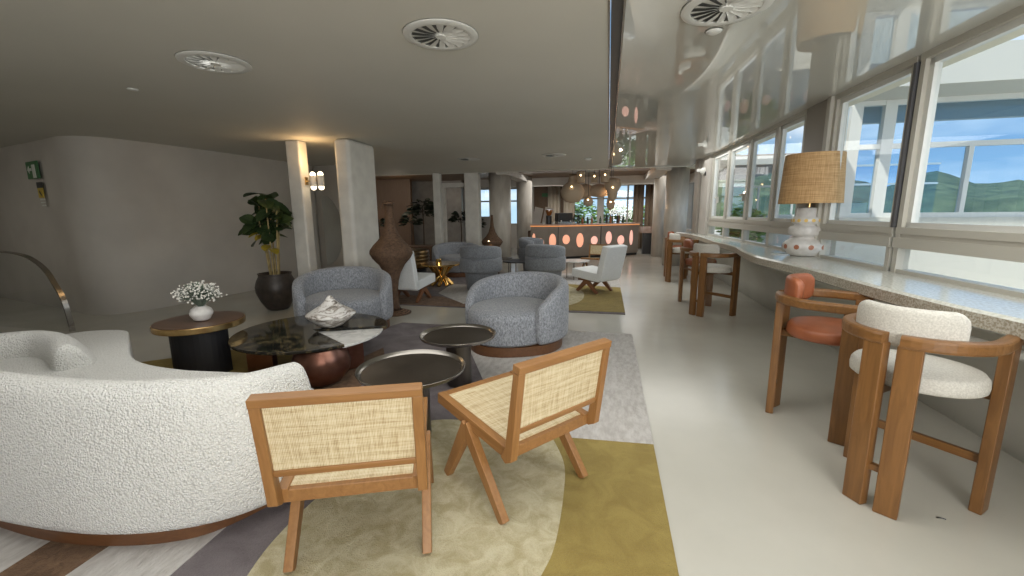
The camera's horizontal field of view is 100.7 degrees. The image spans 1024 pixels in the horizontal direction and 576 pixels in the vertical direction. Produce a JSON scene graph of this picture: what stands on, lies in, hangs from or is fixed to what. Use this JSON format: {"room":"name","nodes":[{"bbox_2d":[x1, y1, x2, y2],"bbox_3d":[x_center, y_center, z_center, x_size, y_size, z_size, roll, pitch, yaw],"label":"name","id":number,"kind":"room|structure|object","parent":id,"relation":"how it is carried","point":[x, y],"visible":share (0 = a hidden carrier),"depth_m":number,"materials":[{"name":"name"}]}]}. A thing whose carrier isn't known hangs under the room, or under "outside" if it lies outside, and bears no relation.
{"room":"hotel lobby","nodes":[
{"label":"hotel lobby","id":0,"kind":"room"},
{"bbox_2d":[0,136,321,314],"bbox_3d":[-6.732,-1.160,7.839,5.764,2.670,3.185,-5,11,-24],"label":"wall","id":1,"kind":"structure","parent":0,"point":[122,224],"depth_m":6.97,"materials":[{"name":"paint"}]},
{"bbox_2d":[25,161,40,178],"bbox_3d":[-7.450,-1.832,6.589,0.460,0.260,0.016,5,11,27],"label":"exit sign","id":2,"kind":"object","parent":1,"relation":"attached to","point":[32,167],"visible":1,"depth_m":6.57,"materials":[{"name":"green plastic"}]},
{"bbox_2d":[36,182,45,205],"bbox_3d":[-7.322,-1.460,6.595,0.210,0.365,0.012,5,11,27],"label":"warning sign","id":3,"kind":"object","parent":1,"relation":"attached to","point":[39,184],"visible":1,"depth_m":6.58,"materials":[{"name":"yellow plastic"}]},
{"bbox_2d":[0,0,607,175],"bbox_3d":[-4.934,-2.117,5.323,12.000,0.100,15.200,2,10,12],"label":"ceiling","id":4,"kind":"structure","parent":0,"point":[533,83],"depth_m":3.66,"materials":[{"name":"paint"}]},
{"bbox_2d":[175,50,252,73],"bbox_3d":[-2.256,-1.709,3.226,0.490,0.017,0.490,2,10,12],"label":"ceiling vent","id":5,"kind":"object","parent":4,"relation":"in","point":[210,61],"visible":1,"depth_m":3.19,"materials":[{"name":"grey metal"}]},
{"bbox_2d":[402,18,478,49],"bbox_3d":[-0.463,-1.644,2.768,0.490,0.017,0.490,2,10,12],"label":"ceiling vent","id":6,"kind":"object","parent":4,"relation":"in","point":[429,33],"visible":1,"depth_m":2.73,"materials":[{"name":"white plastic"}]},
{"bbox_2d":[608,0,625,168],"bbox_3d":[0.965,-1.947,4.013,0.070,0.080,15.200,2,10,12],"label":"trim","id":7,"kind":"structure","parent":4,"relation":"attached to","point":[616,5],"depth_m":3.30,"materials":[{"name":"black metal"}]},
{"bbox_2d":[313,165,343,268],"bbox_3d":[-4.097,-1.613,10.323,1.500,2.650,0.120,2,10,12],"label":"wall","id":8,"kind":"structure","parent":0,"point":[330,190],"depth_m":10.24,"materials":[{"name":"paint"}]},
{"bbox_2d":[321,195,341,264],"bbox_3d":[-4.355,-1.405,10.341,0.500,1.700,0.020,2,10,12],"label":"round mirror","id":9,"kind":"object","parent":8,"relation":"attached to","point":[331,216],"visible":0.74,"depth_m":10.33,"materials":[{"name":"white mirror"}]},
{"bbox_2d":[376,179,414,244],"bbox_3d":[-6.050,-2.799,16.697,4.600,2.800,0.150,2,10,12],"label":"wall","id":10,"kind":"structure","parent":0,"point":[399,192],"depth_m":16.18,"materials":[{"name":"brown wood"}]},
{"bbox_2d":[412,180,463,244],"bbox_3d":[-3.250,-2.928,17.287,2.600,2.800,0.150,2,10,12],"label":"wall","id":11,"kind":"structure","parent":0,"point":[422,190],"depth_m":17.12,"materials":[{"name":"stone"}]},
{"bbox_2d":[0,248,1023,575],"bbox_3d":[-1.168,0.062,8.604,18.000,0.100,24.000,2,10,12],"label":"floor","id":12,"kind":"structure","parent":0,"point":[748,490],"depth_m":2.67,"materials":[{"name":"concrete"}]},
{"bbox_2d":[0,251,75,331],"bbox_3d":[-7.162,0.010,5.845,2.692,1.069,0.060,2,10,12],"label":"stair handrail","id":13,"kind":"object","parent":12,"relation":"on","point":[64,302],"visible":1,"depth_m":5.58,"materials":[{"name":"silver metal"}]},
{"bbox_2d":[238,192,294,310],"bbox_3d":[-3.789,-0.578,6.725,0.830,1.861,0.711,2,10,12],"label":"fig","id":14,"kind":"object","parent":12,"relation":"on","point":[273,288],"visible":0.98,"depth_m":6.57,"materials":[{"name":"green plant"}]},
{"bbox_2d":[254,271,294,310],"bbox_3d":[-3.786,0.050,6.824,0.600,0.590,0.600,2,10,12],"label":"pot","id":15,"kind":"object","parent":12,"relation":"on","point":[273,289],"depth_m":6.61,"materials":[{"name":"black ceramic"}]},
{"bbox_2d":[285,140,316,275],"bbox_3d":[-3.414,-1.021,6.943,0.250,2.650,0.200,2,10,12],"label":"square pillar","id":16,"kind":"structure","parent":12,"relation":"on","point":[296,150],"depth_m":6.81,"materials":[{"name":"paint"}]},
{"bbox_2d":[305,172,324,189],"bbox_3d":[-3.142,-1.706,6.759,0.320,0.284,0.100,2,10,12],"label":"wall lamp","id":17,"kind":"object","parent":16,"relation":"attached to","point":[320,177],"visible":1,"depth_m":6.72,"materials":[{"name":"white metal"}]},
{"bbox_2d":[0,322,678,575],"bbox_3d":[-1.546,0.951,3.254,5.030,0.019,5.250,2,10,12],"label":"area rug","id":18,"kind":"object","parent":12,"relation":"on","point":[612,520],"visible":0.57,"depth_m":2.05,"materials":[{"name":"carpet"}]},
{"bbox_2d":[0,330,313,545],"bbox_3d":[-2.795,0.679,2.690,3.472,0.733,1.529,5,12,30],"label":"curved sofa","id":19,"kind":"object","parent":18,"relation":"on","point":[100,445],"visible":0.89,"depth_m":1.91,"materials":[{"name":"white fabric"}]},
{"bbox_2d":[150,311,245,371],"bbox_3d":[-2.989,0.548,4.108,0.740,0.499,0.740,2,10,12],"label":"side table","id":20,"kind":"object","parent":18,"relation":"on","point":[194,345],"visible":0.87,"depth_m":3.91,"materials":[{"name":"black metal"}]},
{"bbox_2d":[189,305,212,320],"bbox_3d":[-2.948,0.237,4.022,0.192,0.140,0.192,2,10,12],"label":"round vase","id":21,"kind":"object","parent":20,"relation":"on","point":[202,313],"visible":0.94,"depth_m":3.96,"materials":[{"name":"white ceramic"}]},
{"bbox_2d":[170,280,227,306],"bbox_3d":[-2.935,0.062,3.993,0.395,0.260,0.387,0,10,2],"label":"flower bouquet","id":22,"kind":"object","parent":21,"relation":"in","point":[198,293],"visible":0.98,"depth_m":3.94,"materials":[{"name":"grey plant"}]},
{"bbox_2d":[228,313,387,386],"bbox_3d":[-1.967,0.588,4.196,1.360,0.372,1.399,2,10,12],"label":"coffee table","id":23,"kind":"object","parent":18,"relation":"on","point":[326,355],"visible":0.88,"depth_m":3.89,"materials":[{"name":"black stone"}]},
{"bbox_2d":[305,295,355,327],"bbox_3d":[-1.813,0.229,4.242,0.472,0.315,0.472,2,10,12],"label":"decorative sculpture","id":24,"kind":"object","parent":23,"relation":"on","point":[331,313],"visible":1,"depth_m":4.12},
{"bbox_2d":[245,382,433,572],"bbox_3d":[-0.698,0.735,1.989,0.615,0.854,0.776,-2,10,-9],"label":"lounge chair","id":25,"kind":"object","parent":18,"relation":"on","point":[333,442],"visible":1,"depth_m":1.63,"materials":[{"name":"brown wood"}]},
{"bbox_2d":[292,266,392,329],"bbox_3d":[-2.197,0.148,5.591,1.185,0.756,1.167,4,11,23],"label":"armchair","id":26,"kind":"object","parent":18,"relation":"on","point":[363,289],"visible":0.75,"depth_m":5.55,"materials":[{"name":"grey fabric"}]},
{"bbox_2d":[354,349,464,431],"bbox_3d":[-0.662,0.756,2.847,0.710,0.488,0.710,2,10,12],"label":"tray table","id":27,"kind":"object","parent":18,"relation":"on","point":[433,368],"visible":0.78,"depth_m":2.82,"materials":[{"name":"metal"}]},
{"bbox_2d":[354,349,464,388],"bbox_3d":[-0.664,0.534,2.807,0.710,0.037,0.710,2,10,12],"label":"tray","id":28,"kind":"object","parent":27,"relation":"on","point":[433,368],"depth_m":2.81,"materials":[{"name":"grey metal"}]},
{"bbox_2d":[419,324,495,387],"bbox_3d":[-0.466,0.617,3.714,0.660,0.458,0.660,2,10,12],"label":"tray table","id":29,"kind":"object","parent":18,"relation":"on","point":[458,339],"visible":0.94,"depth_m":3.65,"materials":[{"name":"metal"}]},
{"bbox_2d":[419,324,495,347],"bbox_3d":[-0.468,0.409,3.677,0.660,0.037,0.660,2,10,12],"label":"tray","id":30,"kind":"object","parent":29,"relation":"on","point":[449,335],"depth_m":3.67,"materials":[{"name":"grey metal"}]},
{"bbox_2d":[465,271,568,357],"bbox_3d":[0.041,0.253,4.887,1.214,0.756,1.211,6,12,35],"label":"armchair","id":31,"kind":"object","parent":18,"relation":"on","point":[528,311],"visible":0.94,"depth_m":4.51,"materials":[{"name":"grey fabric"}]},
{"bbox_2d":[438,338,611,524],"bbox_3d":[0.032,0.666,2.339,0.615,0.854,0.776,-8,13,-38],"label":"lounge chair","id":32,"kind":"object","parent":18,"relation":"on","point":[541,400],"visible":1,"depth_m":2.12,"materials":[{"name":"brown wood"}]},
{"bbox_2d":[334,139,380,268],"bbox_3d":[-2.542,-1.057,7.108,0.260,2.650,0.790,2,10,12],"label":"square pillar","id":33,"kind":"structure","parent":12,"relation":"on","point":[355,166],"depth_m":6.81,"materials":[{"name":"paint"}]},
{"bbox_2d":[369,200,412,316],"bbox_3d":[-1.810,-0.453,6.378,0.630,1.701,0.630,2,10,12],"label":"floor vase","id":34,"kind":"object","parent":12,"relation":"on","point":[390,252],"visible":0.87,"depth_m":6.22,"materials":[{"name":"brown ceramic"}]},
{"bbox_2d":[398,214,422,244],"bbox_3d":[-3.538,-1.850,14.901,0.899,1.514,0.834,2,10,12],"label":"potted plant","id":35,"kind":"object","parent":12,"relation":"on","point":[404,219],"visible":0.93,"depth_m":14.75,"materials":[{"name":"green plant"}]},
{"bbox_2d":[403,198,433,244],"bbox_3d":[-3.000,-2.044,14.490,1.252,2.030,1.304,2,10,12],"label":"potted plant","id":36,"kind":"object","parent":12,"relation":"on","point":[415,209],"visible":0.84,"depth_m":14.25,"materials":[{"name":"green plant"}]},
{"bbox_2d":[409,245,433,260],"bbox_3d":[-3.321,-1.163,13.975,1.600,0.480,0.450,2,10,12],"label":"console table","id":37,"kind":"object","parent":12,"relation":"on","point":[429,247],"visible":0.24,"depth_m":13.62,"materials":[{"name":"brown wood"}]},
{"bbox_2d":[432,173,443,244],"bbox_3d":[-2.159,-2.009,12.467,0.210,2.650,0.200,2,10,12],"label":"square pillar","id":38,"kind":"structure","parent":12,"relation":"on","point":[437,184],"depth_m":12.33,"materials":[{"name":"paint"}]},
{"bbox_2d":[442,183,463,242],"bbox_3d":[-1.622,-2.076,13.426,1.240,2.440,0.140,2,10,12],"label":"door frame","id":39,"kind":"structure","parent":12,"relation":"on","point":[444,185],"depth_m":13.38,"materials":[{"name":"paint"}]},
{"bbox_2d":[448,211,464,241],"bbox_3d":[-1.844,-1.975,15.287,0.877,1.596,0.964,2,10,12],"label":"potted plant","id":40,"kind":"object","parent":12,"relation":"on","point":[455,213],"visible":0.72,"depth_m":15.07,"materials":[{"name":"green plant"}]},
{"bbox_2d":[464,173,481,245],"bbox_3d":[-1.143,-2.031,12.544,0.420,2.650,0.300,2,10,12],"label":"square pillar","id":41,"kind":"structure","parent":12,"relation":"on","point":[472,181],"depth_m":12.36,"materials":[{"name":"paint"}]},
{"bbox_2d":[482,215,502,246],"bbox_3d":[-0.550,-1.288,11.761,0.600,1.450,0.600,2,10,12],"label":"floor vase","id":42,"kind":"object","parent":12,"relation":"on","point":[491,239],"visible":0.59,"depth_m":11.60,"materials":[{"name":"beige ceramic"}]},
{"bbox_2d":[489,173,510,262],"bbox_3d":[-0.358,-2.173,12.965,0.660,2.770,0.660,2,10,12],"label":"round column","id":43,"kind":"structure","parent":12,"relation":"on","point":[499,185],"depth_m":12.66,"materials":[{"name":"stone"}]},
{"bbox_2d":[398,271,624,314],"bbox_3d":[-0.263,-0.036,8.766,4.890,0.019,4.060,2,10,12],"label":"area rug","id":44,"kind":"object","parent":12,"relation":"on","point":[584,300],"visible":0.38,"depth_m":7.57,"materials":[{"name":"carpet"}]},
{"bbox_2d":[381,251,435,302],"bbox_3d":[-1.777,-0.216,7.283,0.600,0.909,0.835,3,10,17],"label":"upholstered chair","id":45,"kind":"object","parent":44,"relation":"on","point":[410,279],"visible":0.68,"depth_m":7.01,"materials":[{"name":"white fabric"}]},
{"bbox_2d":[417,269,426,272],"bbox_3d":[-2.226,-0.308,9.559,0.600,0.285,0.600,2,10,12],"label":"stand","id":46,"kind":"object","parent":44,"relation":"on","point":[420,270],"visible":0.07,"depth_m":9.38,"materials":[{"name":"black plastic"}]},
{"bbox_2d":[412,248,429,269],"bbox_3d":[-2.229,-0.655,9.498,0.760,0.420,0.760,2,10,12],"label":"pouf","id":47,"kind":"object","parent":46,"relation":"on","point":[421,255],"visible":0.37,"depth_m":9.24,"materials":[{"name":"brown metal"}]},
{"bbox_2d":[420,261,459,286],"bbox_3d":[-1.495,-0.287,8.928,0.860,0.473,0.860,2,10,12],"label":"table","id":48,"kind":"object","parent":44,"relation":"on","point":[446,266],"visible":0.88,"depth_m":8.79,"materials":[{"name":"brown metal"}]},
{"bbox_2d":[432,242,478,276],"bbox_3d":[-1.362,-0.725,10.487,1.214,0.756,1.212,-2,10,-11],"label":"armchair","id":49,"kind":"object","parent":44,"relation":"on","point":[447,251],"visible":0.44,"depth_m":10.44,"materials":[{"name":"grey fabric"}]},
{"bbox_2d":[460,246,501,289],"bbox_3d":[-0.603,-0.418,8.354,0.796,0.880,0.797,8,13,40],"label":"barrel chair","id":50,"kind":"object","parent":44,"relation":"on","point":[477,263],"visible":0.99,"depth_m":8.02,"materials":[{"name":"grey fabric"}]},
{"bbox_2d":[518,237,543,270],"bbox_3d":[0.544,-0.817,10.556,0.793,0.880,0.797,-6,12,-30],"label":"barrel chair","id":51,"kind":"object","parent":44,"relation":"on","point":[523,241],"visible":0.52,"depth_m":10.35,"materials":[{"name":"grey fabric"}]},
{"bbox_2d":[525,244,565,275],"bbox_3d":[0.672,-0.462,8.539,0.844,0.880,0.805,5,11,27],"label":"barrel chair","id":52,"kind":"object","parent":44,"relation":"on","point":[539,257],"visible":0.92,"depth_m":8.18,"materials":[{"name":"grey fabric"}]},
{"bbox_2d":[566,259,588,279],"bbox_3d":[1.423,-0.418,9.595,0.640,0.420,0.640,2,10,12],"label":"round coffee table","id":53,"kind":"object","parent":44,"relation":"on","point":[573,261],"visible":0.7,"depth_m":9.50,"materials":[{"name":"white stone"}]},
{"bbox_2d":[572,244,627,293],"bbox_3d":[1.633,-0.368,7.974,0.600,0.909,0.835,-9,13,-40],"label":"upholstered chair","id":54,"kind":"object","parent":44,"relation":"on","point":[612,257],"visible":0.98,"depth_m":7.74,"materials":[{"name":"white fabric"}]},
{"bbox_2d":[517,176,531,253],"bbox_3d":[0.454,-2.621,15.459,0.560,2.770,0.560,2,10,12],"label":"round column","id":55,"kind":"structure","parent":12,"relation":"on","point":[524,189],"depth_m":15.19,"materials":[{"name":"paint"}]},
{"bbox_2d":[530,222,640,258],"bbox_3d":[2.525,-1.622,14.412,4.121,1.130,1.051,-4,11,-18],"label":"bar counter","id":56,"kind":"object","parent":12,"relation":"on","point":[576,239],"depth_m":14.02,"materials":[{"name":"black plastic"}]},
{"bbox_2d":[555,213,572,223],"bbox_3d":[1.704,-2.283,13.912,0.520,0.360,0.360,-3,10,-16],"label":"coffee machine","id":57,"kind":"object","parent":56,"relation":"on","point":[560,218],"visible":0.99,"depth_m":13.79,"materials":[{"name":"black metal"}]},
{"bbox_2d":[530,222,640,225],"bbox_3d":[2.520,-2.158,14.317,4.121,0.040,1.051,-4,11,-18],"label":"countertop","id":58,"kind":"structure","parent":56,"relation":"on","point":[621,222],"depth_m":13.79,"materials":[{"name":"stone"}]},
{"bbox_2d":[532,207,542,223],"bbox_3d":[0.874,-2.363,14.473,0.388,0.798,0.200,2,10,12],"label":"display board","id":59,"kind":"object","parent":58,"relation":"on","point":[538,212],"visible":0.61,"depth_m":14.44,"materials":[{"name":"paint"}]},
{"bbox_2d":[581,244,607,266],"bbox_3d":[2.119,-0.770,10.957,0.492,0.683,0.621,6,12,33],"label":"lounge chair","id":60,"kind":"object","parent":12,"relation":"on","point":[594,249],"visible":0.55,"depth_m":11.15,"materials":[{"name":"beige wicker"}]},
{"bbox_2d":[640,226,651,253],"bbox_3d":[4.931,-1.742,15.432,0.550,0.970,0.500,2,10,12],"label":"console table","id":61,"kind":"object","parent":12,"relation":"on","point":[646,231],"visible":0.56,"depth_m":15.27,"materials":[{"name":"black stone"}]},
{"bbox_2d":[651,174,665,256],"bbox_3d":[4.939,-2.449,14.262,0.400,2.770,0.400,2,10,12],"label":"round column","id":62,"kind":"structure","parent":12,"relation":"on","point":[659,183],"depth_m":14.12,"materials":[{"name":"paint"}]},
{"bbox_2d":[662,167,689,265],"bbox_3d":[4.580,-2.023,11.870,0.600,2.770,0.600,2,10,12],"label":"round column","id":63,"kind":"structure","parent":12,"relation":"on","point":[677,179],"depth_m":11.59,"materials":[{"name":"paint"}]},
{"bbox_2d":[663,231,689,278],"bbox_3d":[3.845,-0.786,9.870,0.570,1.045,0.629,4,11,24],"label":"bar stool","id":64,"kind":"object","parent":12,"relation":"on","point":[669,232],"visible":0.34,"depth_m":9.84,"materials":[{"name":"brown wood"}]},
{"bbox_2d":[665,233,698,282],"bbox_3d":[3.620,-0.657,9.150,0.570,1.045,0.629,-1,10,-2],"label":"bar stool","id":65,"kind":"object","parent":12,"relation":"on","point":[673,238],"visible":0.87,"depth_m":9.06,"materials":[{"name":"brown wood"}]},
{"bbox_2d":[677,239,716,305],"bbox_3d":[3.084,-0.283,7.062,0.570,1.045,0.629,4,11,24],"label":"bar stool","id":66,"kind":"object","parent":12,"relation":"on","point":[688,243],"visible":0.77,"depth_m":6.92,"materials":[{"name":"brown wood"}]},
{"bbox_2d":[689,243,740,316],"bbox_3d":[2.902,-0.135,6.230,0.570,1.045,0.629,-6,11,-28],"label":"bar stool","id":67,"kind":"object","parent":12,"relation":"on","point":[702,251],"visible":1,"depth_m":6.07,"materials":[{"name":"brown wood"}]},
{"bbox_2d":[765,273,874,445],"bbox_3d":[2.173,0.441,3.015,0.570,1.045,0.629,9,14,44],"label":"bar stool","id":68,"kind":"object","parent":12,"relation":"on","point":[799,287],"visible":0.89,"depth_m":2.87,"materials":[{"name":"brown wood"}]},
{"bbox_2d":[841,300,1023,519],"bbox_3d":[2.047,0.585,2.202,0.570,1.045,0.629,-6,11,-27],"label":"bar stool","id":69,"kind":"object","parent":12,"relation":"on","point":[907,371],"visible":0.99,"depth_m":2.05,"materials":[{"name":"brown wood"}]},
{"bbox_2d":[462,183,693,247],"bbox_3d":[-0.754,-3.162,18.343,16.400,2.850,0.150,2,10,12],"label":"wall","id":70,"kind":"structure","parent":0,"point":[485,230],"depth_m":18.22,"materials":[{"name":"paint"}]},
{"bbox_2d":[548,186,559,223],"bbox_3d":[1.732,-2.917,17.556,0.508,2.500,0.106,2,10,12],"label":"curtain","id":71,"kind":"object","parent":70,"relation":"hanging from","point":[553,192],"visible":0.34,"depth_m":17.42,"materials":[{"name":"beige fabric"}]},
{"bbox_2d":[534,186,574,222],"bbox_3d":[1.760,-2.992,17.693,1.700,2.500,0.050,2,10,12],"label":"trim","id":72,"kind":"structure","parent":70,"relation":"attached to","point":[539,201],"depth_m":17.65,"materials":[{"name":"brown wood"}]},
{"bbox_2d":[563,201,574,216],"bbox_3d":[2.338,-2.899,17.422,0.450,2.500,0.106,2,10,12],"label":"curtain","id":73,"kind":"object","parent":70,"relation":"hanging from","point":[568,207],"visible":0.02,"depth_m":17.34,"materials":[{"name":"beige fabric"}]},
{"bbox_2d":[603,184,647,221],"bbox_3d":[4.576,-3.270,17.113,1.840,1.800,0.100,2,10,12],"label":"window","id":74,"kind":"structure","parent":70,"relation":"in","point":[627,197],"depth_m":17.02,"materials":[{"name":"beige metal"}]},
{"bbox_2d":[632,185,644,248],"bbox_3d":[4.997,-2.818,16.832,0.400,2.500,0.106,2,10,12],"label":"curtain","id":75,"kind":"object","parent":70,"relation":"hanging from","point":[638,198],"visible":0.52,"depth_m":16.77,"materials":[{"name":"brown fabric"}]},
{"bbox_2d":[644,184,653,225],"bbox_3d":[5.436,-2.804,16.735,0.400,2.500,0.106,2,10,12],"label":"curtain","id":76,"kind":"object","parent":70,"relation":"hanging from","point":[649,194],"visible":0.47,"depth_m":16.66,"materials":[{"name":"brown fabric"}]},
{"bbox_2d":[375,153,796,182],"bbox_3d":[0.022,-4.128,15.704,18.000,0.100,7.600,2,10,12],"label":"ceiling","id":77,"kind":"structure","parent":0,"point":[740,171],"depth_m":14.38,"materials":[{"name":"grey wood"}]},
{"bbox_2d":[561,174,583,202],"bbox_3d":[1.783,-3.014,12.477,0.700,1.000,0.714,2,10,12],"label":"rattan pendant","id":78,"kind":"object","parent":77,"relation":"hanging from","point":[572,191],"visible":0.99,"depth_m":12.30,"materials":[{"name":"brown wicker"}]},
{"bbox_2d":[590,170,607,196],"bbox_3d":[2.690,-3.220,13.074,0.760,0.820,0.760,2,10,12],"label":"rattan pendant","id":79,"kind":"object","parent":77,"relation":"hanging from","point":[597,190],"visible":0.72,"depth_m":12.84,"materials":[{"name":"brown wicker"}]},
{"bbox_2d":[604,178,620,200],"bbox_3d":[2.926,-3.022,12.319,0.500,0.950,0.516,2,10,12],"label":"rattan pendant","id":80,"kind":"object","parent":77,"relation":"hanging from","point":[612,187],"visible":0.96,"depth_m":12.20,"materials":[{"name":"brown wicker"}]},
{"bbox_2d":[686,156,735,257],"bbox_3d":[5.850,-2.286,13.356,0.200,2.750,7.000,2,10,12],"label":"wall","id":81,"kind":"structure","parent":0,"point":[723,163],"depth_m":14.40,"materials":[{"name":"paint"}]},
{"bbox_2d":[481,167,671,187],"bbox_3d":[2.133,-3.602,13.744,8.000,0.310,4.375,2,10,12],"label":"trim","id":82,"kind":"structure","parent":81,"relation":"attached to","point":[648,178],"depth_m":15.16,"materials":[{"name":"paint"}]},
{"bbox_2d":[376,155,786,175],"bbox_3d":[-0.798,-3.394,12.108,18.000,0.200,0.120,2,10,12],"label":"trim","id":83,"kind":"structure","parent":81,"relation":"attached to","point":[760,160],"depth_m":10.91,"materials":[{"name":"paint"}]},
{"bbox_2d":[716,208,767,242],"bbox_3d":[7.520,-1.821,13.759,1.690,1.664,1.077,2,10,12],"label":"bush","id":84,"kind":"object","parent":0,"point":[736,233],"visible":0.34,"depth_m":13.62,"materials":[{"name":"green plant"}]},
{"bbox_2d":[612,0,1023,167],"bbox_3d":[2.223,-1.894,3.710,2.500,0.100,15.150,2,10,12],"label":"ceiling","id":85,"kind":"structure","parent":0,"point":[687,95],"depth_m":3.29,"materials":[{"name":"grey paint"}]},
{"bbox_2d":[705,27,722,35],"bbox_3d":[1.304,-1.652,2.739,0.110,0.021,0.110,2,10,12],"label":"smoke detector","id":86,"kind":"object","parent":85,"relation":"attached to","point":[715,30],"visible":1,"depth_m":2.71,"materials":[{"name":"white plastic"}]},
{"bbox_2d":[680,0,774,25],"bbox_3d":[1.220,-1.596,2.415,0.490,0.017,0.490,2,10,12],"label":"ceiling vent","id":87,"kind":"object","parent":85,"relation":"in","point":[694,12],"visible":1,"depth_m":2.45,"materials":[{"name":"grey metal"}]},
{"bbox_2d":[687,27,1023,168],"bbox_3d":[3.456,-2.047,4.053,0.470,0.240,16.021,1,10,11],"label":"trim","id":88,"kind":"structure","parent":85,"relation":"attached to","point":[1017,33],"depth_m":3.40,"materials":[{"name":"beige"}]},
{"bbox_2d":[690,238,1023,462],"bbox_3d":[3.186,0.256,4.423,0.920,0.900,12.800,2,10,12],"label":"wall","id":89,"kind":"structure","parent":0,"point":[759,283],"depth_m":3.04,"materials":[{"name":"paint"}]},
{"bbox_2d":[676,232,1023,340],"bbox_3d":[3.099,-0.238,4.351,0.852,0.100,12.825,1,10,11],"label":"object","id":90,"kind":"object","parent":89,"relation":"on","point":[997,313],"visible":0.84,"depth_m":2.83,"materials":[{"name":"stone"}]},
{"bbox_2d":[691,159,702,232],"bbox_3d":[4.399,-2.104,9.814,0.311,1.650,0.408,2,10,12],"label":"column","id":91,"kind":"structure","parent":90,"relation":"on","point":[697,181],"depth_m":9.74,"materials":[{"name":"beige paint"}]},
{"bbox_2d":[698,155,719,234],"bbox_3d":[4.293,-2.007,9.268,0.200,1.650,0.630,1,10,11],"label":"column","id":92,"kind":"structure","parent":90,"relation":"on","point":[707,162],"depth_m":9.09,"materials":[{"name":"paint"}]},
{"bbox_2d":[707,147,744,237],"bbox_3d":[4.001,-1.769,7.910,0.174,1.660,2.152,2,10,12],"label":"window","id":93,"kind":"structure","parent":90,"relation":"on","point":[717,221],"depth_m":8.75,"materials":[{"name":"beige metal"}]},
{"bbox_2d":[722,137,749,241],"bbox_3d":[3.918,-1.670,7.352,0.120,1.660,1.090,1,10,11],"label":"window","id":94,"kind":"structure","parent":90,"relation":"on","point":[729,222],"depth_m":7.70,"materials":[{"name":"beige metal"}]},
{"bbox_2d":[742,124,777,246],"bbox_3d":[3.717,-1.486,6.322,0.120,1.660,1.040,1,10,11],"label":"window","id":95,"kind":"structure","parent":90,"relation":"on","point":[750,223],"depth_m":6.63,"materials":[{"name":"beige metal"}]},
{"bbox_2d":[766,110,806,249],"bbox_3d":[3.541,-1.325,5.423,0.120,1.660,0.820,1,10,11],"label":"window","id":96,"kind":"structure","parent":90,"relation":"on","point":[776,225],"depth_m":5.67,"materials":[{"name":"beige metal"}]},
{"bbox_2d":[772,151,846,256],"bbox_3d":[3.276,-0.904,4.675,0.603,1.095,0.603,2,10,12],"label":"table lamp","id":97,"kind":"object","parent":90,"relation":"on","point":[807,177],"visible":0.81,"depth_m":4.48,"materials":[{"name":"ceramic"}]},
{"bbox_2d":[796,99,848,254],"bbox_3d":[3.455,-1.205,4.777,0.213,1.650,0.466,2,10,12],"label":"column","id":98,"kind":"structure","parent":90,"relation":"on","point":[816,115],"depth_m":4.68,"materials":[{"name":"beige paint"}]},
{"bbox_2d":[813,96,834,256],"bbox_3d":[3.362,-1.156,4.505,0.162,1.650,0.084,2,10,12],"label":"column","id":99,"kind":"structure","parent":90,"relation":"on","point":[830,102],"depth_m":4.42,"materials":[{"name":"white paint"}]},
{"bbox_2d":[817,55,920,270],"bbox_3d":[3.245,-1.055,3.909,0.120,1.660,1.150,1,10,11],"label":"window","id":100,"kind":"structure","parent":90,"relation":"on","point":[878,233],"depth_m":3.94,"materials":[{"name":"beige metal"}]},
{"bbox_2d":[890,4,1023,297],"bbox_3d":[2.866,-0.709,1.970,0.120,1.660,2.882,1,10,11],"label":"window","id":101,"kind":"structure","parent":90,"relation":"on","point":[997,242],"depth_m":3.11,"materials":[{"name":"beige metal"}]},
{"bbox_2d":[969,336,1023,361],"bbox_3d":[2.201,0.633,0.332,0.076,0.050,4.390,1,10,8],"label":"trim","id":102,"kind":"structure","parent":89,"relation":"attached to","point":[972,338],"depth_m":2.23,"materials":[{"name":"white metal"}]},
{"bbox_3d":[2.727,-1.093,14.227,34.100,0.350,46.900,2,10,12],"label":"trim","id":103,"kind":"structure","parent":0,"visible":0},
{"bbox_2d":[575,201,596,223],"bbox_3d":[3.600,-3.477,21.761,2.374,2.206,1.392,2,10,12],"label":"bush","id":104,"kind":"object","parent":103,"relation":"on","point":[581,206],"visible":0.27,"depth_m":21.56,"materials":[{"name":"green plant"}]},
{"bbox_2d":[590,203,632,222],"bbox_3d":[4.668,-2.974,19.660,2.184,1.928,1.270,2,10,12],"label":"bush","id":105,"kind":"object","parent":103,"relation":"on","point":[613,211],"visible":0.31,"depth_m":19.38,"materials":[{"name":"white plant"}]},
{"bbox_2d":[729,162,940,245],"bbox_3d":[10.882,-2.825,14.719,6.300,2.750,0.140,2,10,12],"label":"veranda","id":106,"kind":"object","parent":103,"relation":"on","point":[780,238],"visible":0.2,"depth_m":15.06,"materials":[{"name":"grey"}]},
{"bbox_2d":[831,39,1023,289],"bbox_3d":[7.499,-1.164,4.776,6.500,3.000,1.050,2,10,12],"label":"veranda","id":107,"kind":"object","parent":103,"relation":"on","point":[989,83],"visible":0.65,"depth_m":5.37,"materials":[{"name":"grey"}]},
{"bbox_2d":[862,99,1023,124],"bbox_3d":[7.594,-2.230,5.058,6.500,0.220,0.100,2,10,12],"label":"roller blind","id":108,"kind":"object","parent":107,"relation":"hanging from","point":[1014,108],"depth_m":5.41,"materials":[{"name":"fabric"}]},
{"label":"outside","id":109,"kind":"structure","parent":0,"visible":0},
{"bbox_2d":[715,154,1023,229],"bbox_3d":[304.556,-67.134,164.000,423.783,100.851,452.255,2,10,12],"label":"hill","id":110,"kind":"structure","parent":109,"point":[1008,196],"depth_m":203.10,"materials":[{"name":"green plant"}]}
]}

